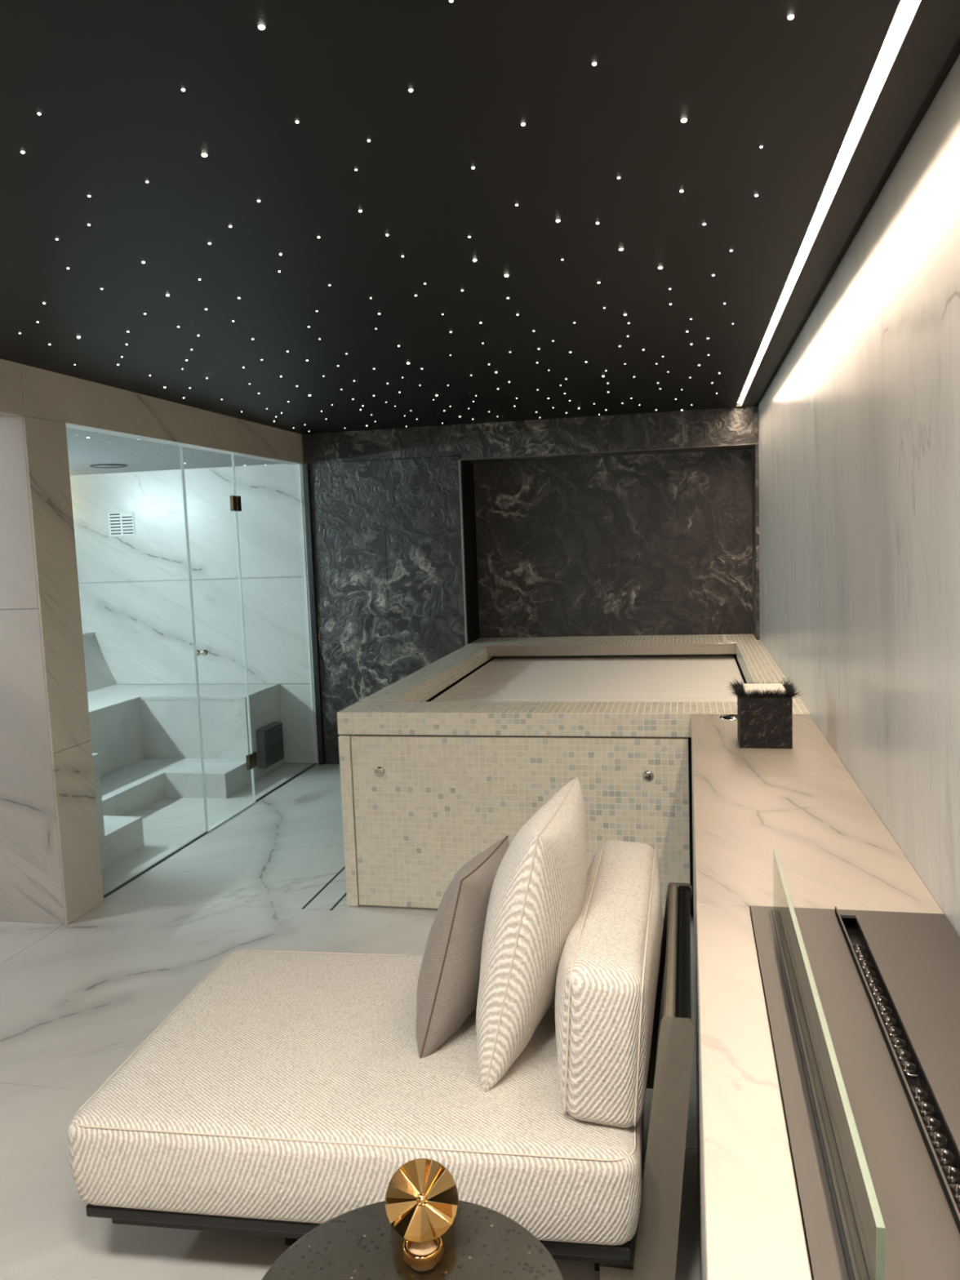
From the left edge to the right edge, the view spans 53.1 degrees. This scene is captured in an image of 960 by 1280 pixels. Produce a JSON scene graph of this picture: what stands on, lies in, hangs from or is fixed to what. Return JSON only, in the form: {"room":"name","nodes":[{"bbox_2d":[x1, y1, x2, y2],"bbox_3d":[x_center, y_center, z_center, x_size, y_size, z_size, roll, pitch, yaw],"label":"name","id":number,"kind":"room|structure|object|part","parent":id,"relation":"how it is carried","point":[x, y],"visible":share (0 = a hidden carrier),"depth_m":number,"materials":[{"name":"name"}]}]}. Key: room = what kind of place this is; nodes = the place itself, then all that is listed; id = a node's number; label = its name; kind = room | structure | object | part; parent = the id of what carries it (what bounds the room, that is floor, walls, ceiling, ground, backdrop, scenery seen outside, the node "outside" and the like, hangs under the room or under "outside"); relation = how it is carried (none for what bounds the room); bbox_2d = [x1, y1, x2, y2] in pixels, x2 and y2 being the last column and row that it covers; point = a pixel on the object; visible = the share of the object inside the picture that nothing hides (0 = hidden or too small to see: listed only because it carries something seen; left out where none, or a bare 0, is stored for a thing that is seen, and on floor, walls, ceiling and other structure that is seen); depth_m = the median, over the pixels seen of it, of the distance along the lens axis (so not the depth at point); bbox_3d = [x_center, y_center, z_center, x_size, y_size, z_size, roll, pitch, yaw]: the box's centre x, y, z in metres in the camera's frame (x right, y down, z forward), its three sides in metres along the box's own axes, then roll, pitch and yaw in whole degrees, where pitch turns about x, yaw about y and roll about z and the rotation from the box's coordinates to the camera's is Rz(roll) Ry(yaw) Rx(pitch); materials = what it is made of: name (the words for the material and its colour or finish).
{"room":"spa room","nodes":[
{"label":"spa room","id":0,"kind":"room"},
{"bbox_2d":[0,415,103,924],"bbox_3d":[-2.908,0.006,4.404,2.260,2.470,0.270,-1,6,12],"label":"wall pillar","id":1,"kind":"structure","parent":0,"point":[51,872],"depth_m":4.13,"materials":[{"name":"grey stone"}]},
{"bbox_2d":[66,427,280,475],"bbox_3d":[-2.611,-1.155,5.732,2.010,0.124,2.690,-1,6,12],"label":"ceiling","id":2,"kind":"structure","parent":0,"point":[140,455],"depth_m":5.96,"materials":[{"name":"grey paint"}]},
{"bbox_2d":[88,463,128,467],"bbox_3d":[-2.498,-1.171,6.472,0.244,0.008,0.244,-1,6,12],"label":"ceiling speaker","id":3,"kind":"object","parent":2,"relation":"attached to","point":[101,465],"visible":1,"depth_m":6.46,"materials":[{"name":"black metal"}]},
{"bbox_2d":[0,763,701,1279],"bbox_3d":[-1.532,1.407,3.009,5.500,0.120,9.300,-1,6,12],"label":"floor","id":4,"kind":"structure","parent":0,"point":[78,997],"depth_m":3.68,"materials":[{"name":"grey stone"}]},
{"bbox_2d":[82,631,284,871],"bbox_3d":[-2.626,0.576,5.932,1.853,0.995,2.690,-1,6,12],"label":"bench","id":5,"kind":"object","parent":4,"relation":"on","point":[144,738],"visible":0.6,"depth_m":6.53,"materials":[{"name":"stone"}]},
{"bbox_3d":[-3.295,0.295,6.043,0.505,0.391,2.690,-1,6,12],"label":"backrest","id":6,"kind":"part","parent":5,"relation":"part of","materials":[{"name":"stone"}]},
{"bbox_3d":[-2.629,0.491,5.923,1.853,0.022,2.690,-1,6,12],"label":"seat","id":7,"kind":"part","parent":5,"relation":"part of","materials":[{"name":"stone"}]},
{"bbox_2d":[256,721,284,768],"bbox_3d":[-1.495,0.733,6.731,0.064,0.289,0.425,-1,6,12],"label":"air vent","id":8,"kind":"object","parent":5,"relation":"attached to","point":[269,738],"visible":1,"depth_m":6.71,"materials":[{"name":"grey metal"}]},
{"bbox_2d":[103,444,316,897],"bbox_3d":[-1.520,-0.021,5.627,0.014,2.166,2.684,-1,6,12],"label":"glass wall","id":9,"kind":"structure","parent":4,"relation":"on","point":[180,446],"depth_m":5.41,"materials":[{"name":"clear glass"}]},
{"bbox_2d":[0,358,303,464],"bbox_3d":[-1.772,-1.148,4.620,0.100,0.304,4.497,-1,6,12],"label":"beam","id":10,"kind":"structure","parent":9,"relation":"attached to","point":[25,390],"depth_m":4.71,"materials":[{"name":"grey stone"}]},
{"bbox_2d":[181,445,257,829],"bbox_3d":[-1.514,-0.026,5.657,0.060,2.141,0.661,-1,6,12],"label":"door","id":11,"kind":"structure","parent":9,"relation":"in","point":[235,500],"depth_m":5.85,"materials":[{"name":"clear glass"}]},
{"bbox_3d":[-1.566,0.071,5.407,0.060,0.034,0.034,-1,6,12],"label":"door knob","id":12,"kind":"part","parent":11,"relation":"part of","materials":[{"name":"silver metal"}]},
{"bbox_2d":[204,800,256,832],"bbox_3d":[-1.481,1.050,5.743,0.026,0.010,0.610,-1,6,12],"label":"door sill","id":13,"kind":"structure","parent":9,"relation":"attached to","point":[230,816],"depth_m":5.72,"materials":[{"name":"white metal"}]},
{"bbox_2d":[302,866,346,910],"bbox_3d":[-0.455,1.053,5.475,0.143,0.006,2.760,-1,6,12],"label":"drain","id":14,"kind":"object","parent":4,"relation":"in","point":[340,900],"visible":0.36,"depth_m":4.41,"materials":[{"name":"black metal"}]},
{"bbox_2d":[111,1218,625,1265],"bbox_3d":[-0.205,1.220,2.399,1.127,0.048,0.730,-1,6,9],"label":"base","id":15,"kind":"object","parent":4,"relation":"on","point":[603,1261],"depth_m":2.08,"materials":[{"name":"black metal"}]},
{"bbox_2d":[67,882,694,1279],"bbox_3d":[-0.151,1.037,2.371,1.376,0.650,0.912,-1,6,9],"label":"sofa","id":16,"kind":"object","parent":4,"relation":"on","point":[284,1095],"visible":0.66,"depth_m":2.02,"materials":[{"name":"beige fabric"}]},
{"bbox_3d":[-0.425,1.330,2.231,0.040,0.118,0.060,-1,6,9],"label":"leg","id":17,"kind":"part","parent":16,"relation":"part of","materials":[{"name":"black metal"}]},
{"bbox_2d":[67,950,643,1245],"bbox_3d":[-0.221,1.066,2.385,1.232,0.238,0.910,-1,6,9],"label":"seat cushion","id":18,"kind":"object","parent":16,"relation":"on","point":[287,1091],"depth_m":2.03,"materials":[{"name":"beige fabric"}]},
{"bbox_3d":[-0.217,1.184,2.394,1.167,0.026,0.815,-1,6,9],"label":"frame","id":19,"kind":"part","parent":16,"relation":"part of","materials":[{"name":"black metal"}]},
{"bbox_2d":[415,835,509,1058],"bbox_3d":[-0.034,0.743,2.374,0.207,0.454,0.428,1,7,25],"label":"throw pillow","id":20,"kind":"object","parent":16,"relation":"on","point":[448,984],"visible":0.84,"depth_m":2.21,"materials":[{"name":"beige fabric"}]},
{"bbox_2d":[475,776,586,1092],"bbox_3d":[0.136,0.673,2.323,0.249,0.596,0.589,-1,6,9],"label":"throw pillow","id":21,"kind":"object","parent":16,"relation":"on","point":[537,895],"visible":0.94,"depth_m":2.08,"materials":[{"name":"white fabric"}]},
{"bbox_3d":[0.273,1.316,2.121,0.040,0.118,0.060,-1,6,9],"label":"leg","id":22,"kind":"part","parent":16,"relation":"part of","materials":[{"name":"black metal"}]},
{"bbox_2d":[555,840,662,1128],"bbox_3d":[0.320,0.776,2.330,0.240,0.364,0.874,0,6,15],"label":"cushion","id":23,"kind":"object","parent":16,"relation":"on","point":[607,974],"visible":0.98,"depth_m":1.94,"materials":[{"name":"beige fabric"}]},
{"bbox_3d":[0.333,1.037,1.928,0.197,0.593,0.012,-1,6,12],"label":"post","id":24,"kind":"part","parent":16,"relation":"part of","materials":[{"name":"brown metal"}]},
{"bbox_3d":[0.439,0.950,2.278,0.071,0.405,0.728,-1,6,12],"label":"panel","id":25,"kind":"part","parent":16,"relation":"part of","materials":[{"name":"black metal"}]},
{"bbox_3d":[0.488,0.955,2.651,0.197,0.593,0.012,-1,6,12],"label":"post","id":26,"kind":"part","parent":16,"relation":"part of","materials":[{"name":"brown metal"}]},
{"bbox_3d":[0.449,0.727,2.250,0.030,0.053,0.728,-1,6,12],"label":"rail","id":27,"kind":"part","parent":16,"relation":"part of","materials":[{"name":"silver metal"}]},
{"bbox_2d":[261,1200,564,1279],"bbox_3d":[-0.105,1.242,1.514,0.504,0.420,0.504,-1,6,12],"label":"side table","id":28,"kind":"object","parent":4,"relation":"on","point":[360,1243],"visible":0.75,"depth_m":1.60,"materials":[{"name":"stone"}]},
{"bbox_2d":[385,1158,458,1271],"bbox_3d":[-0.096,0.945,1.579,0.121,0.153,0.107,-1,6,12],"label":"candle holder","id":29,"kind":"object","parent":28,"relation":"on","point":[437,1203],"visible":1,"depth_m":1.58,"materials":[{"name":"gold metal"}]},
{"bbox_2d":[337,634,809,919],"bbox_3d":[0.658,0.569,5.450,1.952,0.872,2.998,-1,6,12],"label":"hot tub","id":30,"kind":"object","parent":4,"relation":"on","point":[450,759],"visible":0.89,"depth_m":4.13,"materials":[{"name":"beige tile"}]},
{"bbox_3d":[-0.571,0.794,4.241,0.050,0.761,0.060,-1,6,12],"label":"corner post","id":31,"kind":"part","parent":30,"relation":"part of","materials":[{"name":"beige tile"}]},
{"bbox_3d":[-0.433,0.569,4.148,0.047,0.047,0.011,-1,6,12],"label":"lock knob","id":32,"kind":"part","parent":30,"relation":"part of","materials":[{"name":"silver metal"}]},
{"bbox_3d":[0.155,0.783,4.066,1.427,0.755,0.025,-1,6,12],"label":"access panel","id":33,"kind":"part","parent":30,"relation":"part of","materials":[{"name":"beige tile"}]},
{"bbox_3d":[0.683,0.554,3.908,0.047,0.047,0.011,-1,6,12],"label":"lock knob","id":34,"kind":"part","parent":30,"relation":"part of","materials":[{"name":"silver metal"}]},
{"bbox_2d":[691,714,959,1279],"bbox_3d":[0.449,1.054,0.890,0.453,0.886,6.080,-1,6,12],"label":"countertop","id":35,"kind":"structure","parent":4,"relation":"on","point":[802,802],"depth_m":1.41,"materials":[{"name":"stone"}]},
{"bbox_2d":[719,714,737,719],"bbox_3d":[0.981,0.299,3.734,0.098,0.007,0.098,-1,6,12],"label":"socket","id":36,"kind":"object","parent":35,"relation":"on","point":[726,717],"visible":0.64,"depth_m":3.72,"materials":[{"name":"silver metal"}]},
{"bbox_2d":[727,675,804,748],"bbox_3d":[0.966,0.239,3.268,0.262,0.224,0.241,-1,6,12],"label":"stone pot","id":37,"kind":"object","parent":35,"relation":"on","point":[764,710],"visible":1,"depth_m":3.19,"materials":[{"name":"black stone"}]},
{"bbox_3d":[0.383,0.607,1.041,0.005,0.002,1.628,-1,6,12],"label":"channel rail","id":38,"kind":"part","parent":35,"relation":"part of","materials":[{"name":"black metal"}]},
{"bbox_3d":[0.387,0.605,1.040,0.003,0.005,1.628,-1,6,12],"label":"channel rail","id":39,"kind":"part","parent":35,"relation":"part of","materials":[{"name":"black metal"}]},
{"bbox_3d":[0.401,0.605,1.037,0.003,0.005,1.628,-1,6,12],"label":"channel rail","id":40,"kind":"part","parent":35,"relation":"part of","materials":[{"name":"black metal"}]},
{"bbox_2d":[773,848,885,1279],"bbox_3d":[0.457,0.514,1.339,0.007,0.119,1.022,-1,6,12],"label":"glass screen","id":41,"kind":"object","parent":35,"relation":"on","point":[881,1229],"visible":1,"depth_m":1.01,"materials":[{"name":"glass"}]},
{"bbox_3d":[0.523,0.613,1.026,0.349,0.045,1.656,-1,6,12],"label":"fireplace burner","id":42,"kind":"part","parent":35,"relation":"part of","materials":[{"name":"black metal"}]},
{"bbox_2d":[852,944,865,953],"bbox_3d":[0.667,0.549,1.698,0.024,0.013,0.024,-1,6,12],"label":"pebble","id":43,"kind":"object","parent":35,"relation":"on","point":[858,948],"depth_m":1.70,"materials":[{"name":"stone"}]},
{"bbox_2d":[855,952,868,960],"bbox_3d":[0.660,0.553,1.666,0.024,0.013,0.024,-1,6,12],"label":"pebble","id":44,"kind":"object","parent":35,"relation":"on","point":[860,956],"depth_m":1.67,"materials":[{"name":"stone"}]},
{"bbox_2d":[858,960,871,969],"bbox_3d":[0.654,0.556,1.635,0.024,0.013,0.024,-1,6,12],"label":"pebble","id":45,"kind":"object","parent":35,"relation":"on","point":[864,964],"depth_m":1.64,"materials":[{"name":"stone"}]},
{"bbox_2d":[862,968,875,977],"bbox_3d":[0.647,0.560,1.604,0.024,0.013,0.024,-1,6,12],"label":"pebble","id":46,"kind":"object","parent":35,"relation":"on","point":[868,973],"depth_m":1.61,"materials":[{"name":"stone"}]},
{"bbox_2d":[865,977,879,987],"bbox_3d":[0.640,0.563,1.573,0.024,0.013,0.024,-1,6,12],"label":"bead","id":47,"kind":"object","parent":35,"relation":"on","point":[873,982],"depth_m":1.58,"materials":[{"name":"glass"}]},
{"bbox_2d":[869,986,883,996],"bbox_3d":[0.634,0.567,1.541,0.024,0.013,0.024,-1,6,12],"label":"bead","id":48,"kind":"object","parent":35,"relation":"on","point":[876,991],"depth_m":1.55,"materials":[{"name":"glass"}]},
{"bbox_2d":[872,995,887,1006],"bbox_3d":[0.627,0.570,1.510,0.024,0.013,0.024,-1,6,12],"label":"bead","id":49,"kind":"object","parent":35,"relation":"on","point":[880,1001],"depth_m":1.51,"materials":[{"name":"glass"}]},
{"bbox_2d":[876,1005,892,1017],"bbox_3d":[0.620,0.574,1.479,0.024,0.013,0.024,-1,6,12],"label":"bead","id":50,"kind":"object","parent":35,"relation":"on","point":[884,1011],"depth_m":1.48,"materials":[{"name":"glass"}]},
{"bbox_2d":[880,1015,896,1026],"bbox_3d":[0.614,0.578,1.447,0.024,0.013,0.024,-1,6,12],"label":"bead","id":51,"kind":"object","parent":35,"relation":"on","point":[888,1021],"depth_m":1.45,"materials":[{"name":"glass"}]},
{"bbox_2d":[884,1026,901,1038],"bbox_3d":[0.607,0.581,1.416,0.024,0.013,0.024,-1,6,12],"label":"bead","id":52,"kind":"object","parent":35,"relation":"on","point":[893,1032],"depth_m":1.42,"materials":[{"name":"glass"}]},
{"bbox_2d":[889,1037,906,1050],"bbox_3d":[0.600,0.585,1.385,0.024,0.013,0.024,-1,6,12],"label":"bead","id":53,"kind":"object","parent":35,"relation":"on","point":[898,1044],"depth_m":1.39,"materials":[{"name":"glass"}]},
{"bbox_2d":[893,1048,911,1062],"bbox_3d":[0.594,0.588,1.353,0.024,0.013,0.024,-1,6,12],"label":"bead","id":54,"kind":"object","parent":35,"relation":"on","point":[903,1055],"depth_m":1.36,"materials":[{"name":"glass"}]},
{"bbox_2d":[898,1061,916,1079],"bbox_3d":[0.587,0.592,1.322,0.024,0.013,0.024,-1,6,12],"label":"bead","id":55,"kind":"object","parent":35,"relation":"on","point":[910,1068],"depth_m":1.32,"materials":[{"name":"glass"}]},
{"bbox_2d":[909,1087,928,1102],"bbox_3d":[0.573,0.599,1.260,0.024,0.013,0.024,-1,6,12],"label":"bead","id":56,"kind":"object","parent":35,"relation":"on","point":[919,1095],"depth_m":1.26,"materials":[{"name":"glass"}]},
{"bbox_2d":[915,1101,933,1117],"bbox_3d":[0.567,0.602,1.228,0.024,0.013,0.024,-1,6,12],"label":"bead","id":57,"kind":"object","parent":35,"relation":"on","point":[926,1109],"depth_m":1.23,"materials":[{"name":"glass"}]},
{"bbox_2d":[920,1115,940,1133],"bbox_3d":[0.560,0.606,1.197,0.024,0.013,0.024,-1,6,12],"label":"bead","id":58,"kind":"object","parent":35,"relation":"on","point":[932,1125],"depth_m":1.20,"materials":[{"name":"glass"}]},
{"bbox_2d":[927,1131,947,1149],"bbox_3d":[0.553,0.610,1.166,0.024,0.013,0.024,-1,6,12],"label":"bead","id":59,"kind":"object","parent":35,"relation":"on","point":[939,1140],"depth_m":1.17,"materials":[{"name":"glass"}]},
{"bbox_2d":[933,1147,955,1167],"bbox_3d":[0.547,0.613,1.134,0.024,0.013,0.024,-1,6,12],"label":"bead","id":60,"kind":"object","parent":35,"relation":"on","point":[946,1158],"depth_m":1.14,"materials":[{"name":"glass"}]},
{"bbox_2d":[941,1165,959,1184],"bbox_3d":[0.540,0.617,1.103,0.024,0.013,0.024,-1,6,12],"label":"bead","id":61,"kind":"object","parent":35,"relation":"on","point":[952,1174],"depth_m":1.11,"materials":[{"name":"glass"}]},
{"bbox_2d":[948,1183,959,1204],"bbox_3d":[0.533,0.620,1.072,0.024,0.013,0.024,-1,6,12],"label":"bead","id":62,"kind":"object","parent":35,"relation":"on","point":[954,1188],"depth_m":1.08,"materials":[{"name":"glass"}]},
{"bbox_2d":[955,1203,959,1213],"bbox_3d":[0.527,0.624,1.040,0.024,0.013,0.024,-1,6,12],"label":"cup","id":63,"kind":"object","parent":35,"relation":"on","point":[957,1204],"depth_m":1.05,"materials":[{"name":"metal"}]},
{"bbox_2d":[70,404,759,764],"bbox_3d":[-0.751,-0.354,7.065,5.364,2.470,0.502,-1,6,12],"label":"wall","id":64,"kind":"structure","parent":0,"point":[665,541],"depth_m":6.84,"materials":[{"name":"stone"}]},
{"bbox_2d":[107,511,135,536],"bbox_3d":[-2.668,-0.863,7.158,0.210,0.170,0.006,-1,6,12],"label":"air vent","id":65,"kind":"object","parent":64,"relation":"in","point":[119,523],"visible":1,"depth_m":7.16,"materials":[{"name":"white paint"}]},
{"bbox_2d":[302,463,325,764],"bbox_3d":[-1.193,-0.169,6.915,0.038,2.165,0.042,-1,6,12],"label":"trim","id":66,"kind":"structure","parent":64,"relation":"attached to","point":[305,467],"depth_m":6.89,"materials":[{"name":"black metal"}]},
{"bbox_2d":[458,460,467,645],"bbox_3d":[-0.102,-0.169,6.688,0.013,2.135,0.006,-1,6,12],"label":"trim","id":67,"kind":"structure","parent":64,"relation":"attached to","point":[460,469],"depth_m":6.64,"materials":[{"name":"metal"}]},
{"bbox_2d":[460,443,758,460],"bbox_3d":[0.825,-1.244,6.366,1.964,0.006,0.004,-1,6,12],"label":"trim","id":68,"kind":"structure","parent":64,"relation":"attached to","point":[751,443],"depth_m":6.35,"materials":[{"name":"black metal"}]},
{"bbox_2d":[0,0,959,434],"bbox_3d":[-0.658,-1.040,2.235,3.080,0.097,8.700,-1,6,12],"label":"ceiling","id":69,"kind":"structure","parent":0,"point":[105,79],"depth_m":2.14,"materials":[{"name":"black paint"}]},
{"bbox_2d":[258,25,264,30],"bbox_3d":[-0.327,-0.917,1.441,0.010,0.004,0.009,-1,6,12],"label":"recessed light","id":70,"kind":"object","parent":69,"relation":"in","point":[260,27],"visible":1,"depth_m":1.44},
{"bbox_2d":[787,15,794,19],"bbox_3d":[0.474,-0.949,1.467,0.009,0.003,0.009,-1,6,12],"label":"recessed light","id":71,"kind":"object","parent":69,"relation":"in","point":[790,17],"visible":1,"depth_m":1.47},
{"bbox_2d":[737,0,921,404],"bbox_3d":[0.746,-1.021,1.916,0.031,0.024,8.640,-1,6,12],"label":"led strip","id":72,"kind":"object","parent":69,"relation":"attached to","point":[906,11],"visible":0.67,"depth_m":2.01,"materials":[{"name":"white paint"}]},
{"bbox_2d":[758,54,959,937],"bbox_3d":[1.043,0.085,2.307,0.136,2.470,9.300,-1,6,12],"label":"wall","id":73,"kind":"structure","parent":0,"point":[859,422],"depth_m":2.26,"materials":[{"name":"grey stone"}]},
{"bbox_2d":[755,35,959,404],"bbox_3d":[0.859,-1.066,1.907,0.024,0.085,8.700,-1,6,12],"label":"trim","id":74,"kind":"structure","parent":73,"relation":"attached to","point":[952,58],"depth_m":2.18,"materials":[{"name":"black metal"}]}
]}

